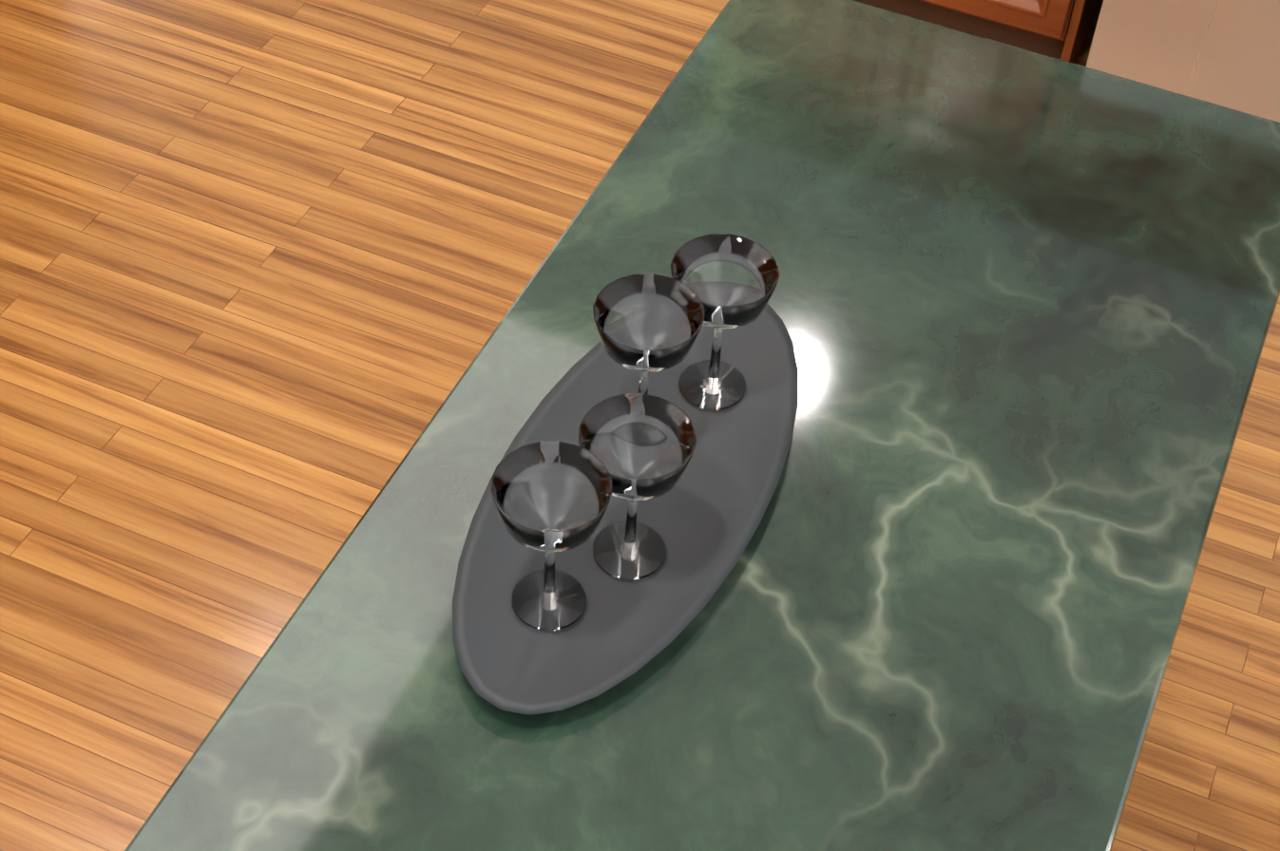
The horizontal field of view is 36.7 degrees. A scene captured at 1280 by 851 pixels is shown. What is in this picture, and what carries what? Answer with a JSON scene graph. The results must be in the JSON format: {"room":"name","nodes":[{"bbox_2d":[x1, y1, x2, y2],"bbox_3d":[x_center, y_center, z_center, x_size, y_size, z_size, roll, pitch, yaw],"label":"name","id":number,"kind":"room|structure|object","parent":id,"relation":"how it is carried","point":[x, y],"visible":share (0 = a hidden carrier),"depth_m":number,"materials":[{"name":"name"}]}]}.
{"room":"kitchen","nodes":[
{"label":"kitchen","id":0,"kind":"room"},
{"bbox_2d":[0,0,1279,850],"bbox_3d":[-0.039,-0.072,3.123,12.000,0.001,7.200,19,49,14],"label":"floor","id":1,"kind":"structure","parent":0,"point":[268,268],"depth_m":3.16,"materials":[{"name":"brown wood"}]},
{"bbox_2d":[124,0,1279,850],"bbox_3d":[-0.067,0.693,1.788,0.698,0.912,2.497,19,49,14],"label":"kitchen island","id":2,"kind":"object","parent":1,"relation":"on","point":[1022,302],"visible":0.81,"depth_m":1.77,"materials":[{"name":"green stone"}]},
{"bbox_2d":[452,303,798,715],"bbox_3d":[-0.004,0.055,1.746,0.240,0.020,0.550,19,49,14],"label":"serving tray","id":3,"kind":"object","parent":2,"relation":"on","point":[702,517],"visible":0.6,"depth_m":1.70,"materials":[{"name":"grey stone"}]},
{"bbox_2d":[491,440,612,630],"bbox_3d":[-0.074,0.099,1.600,0.098,0.150,0.098,19,49,14],"label":"coupe glass","id":4,"kind":"object","parent":3,"relation":"on","point":[550,499],"visible":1,"depth_m":1.58,"materials":[{"name":"clear glass"}]},
{"bbox_2d":[577,393,696,579],"bbox_3d":[-0.006,0.060,1.642,0.098,0.150,0.098,19,49,14],"label":"coupe glass","id":5,"kind":"object","parent":3,"relation":"on","point":[640,447],"visible":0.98,"depth_m":1.63,"materials":[{"name":"clear glass"}]},
{"bbox_2d":[592,273,705,394],"bbox_3d":[0.004,-0.049,1.743,0.098,0.150,0.098,19,49,14],"label":"coupe glass","id":6,"kind":"object","parent":3,"relation":"on","point":[646,323],"visible":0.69,"depth_m":1.72,"materials":[{"name":"clear glass"}]},
{"bbox_2d":[670,233,779,410],"bbox_3d":[0.072,-0.089,1.785,0.098,0.150,0.098,19,49,14],"label":"coupe glass","id":7,"kind":"object","parent":3,"relation":"on","point":[730,280],"visible":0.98,"depth_m":1.77,"materials":[{"name":"clear glass"}]},
{"bbox_2d":[854,0,1075,59],"bbox_3d":[0.613,-1.680,3.205,0.747,2.130,0.651,19,49,14],"label":"tall cabinet","id":8,"kind":"object","parent":1,"relation":"on","point":[1040,27],"visible":0.67,"depth_m":3.73,"materials":[{"name":"brown wood"}]},
{"bbox_2d":[1060,0,1103,63],"bbox_3d":[1.433,-1.391,2.993,1.038,2.130,0.651,19,49,14],"label":"tall cabinet","id":9,"kind":"object","parent":1,"relation":"on","point":[1084,13],"visible":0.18,"depth_m":3.66,"materials":[{"name":"brown wood"}]},
{"bbox_2d":[1085,0,1279,122],"bbox_3d":[1.398,-1.232,3.103,0.905,1.750,0.655,19,49,14],"label":"wall","id":10,"kind":"structure","parent":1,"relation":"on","point":[1225,53],"depth_m":3.43,"materials":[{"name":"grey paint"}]}
]}

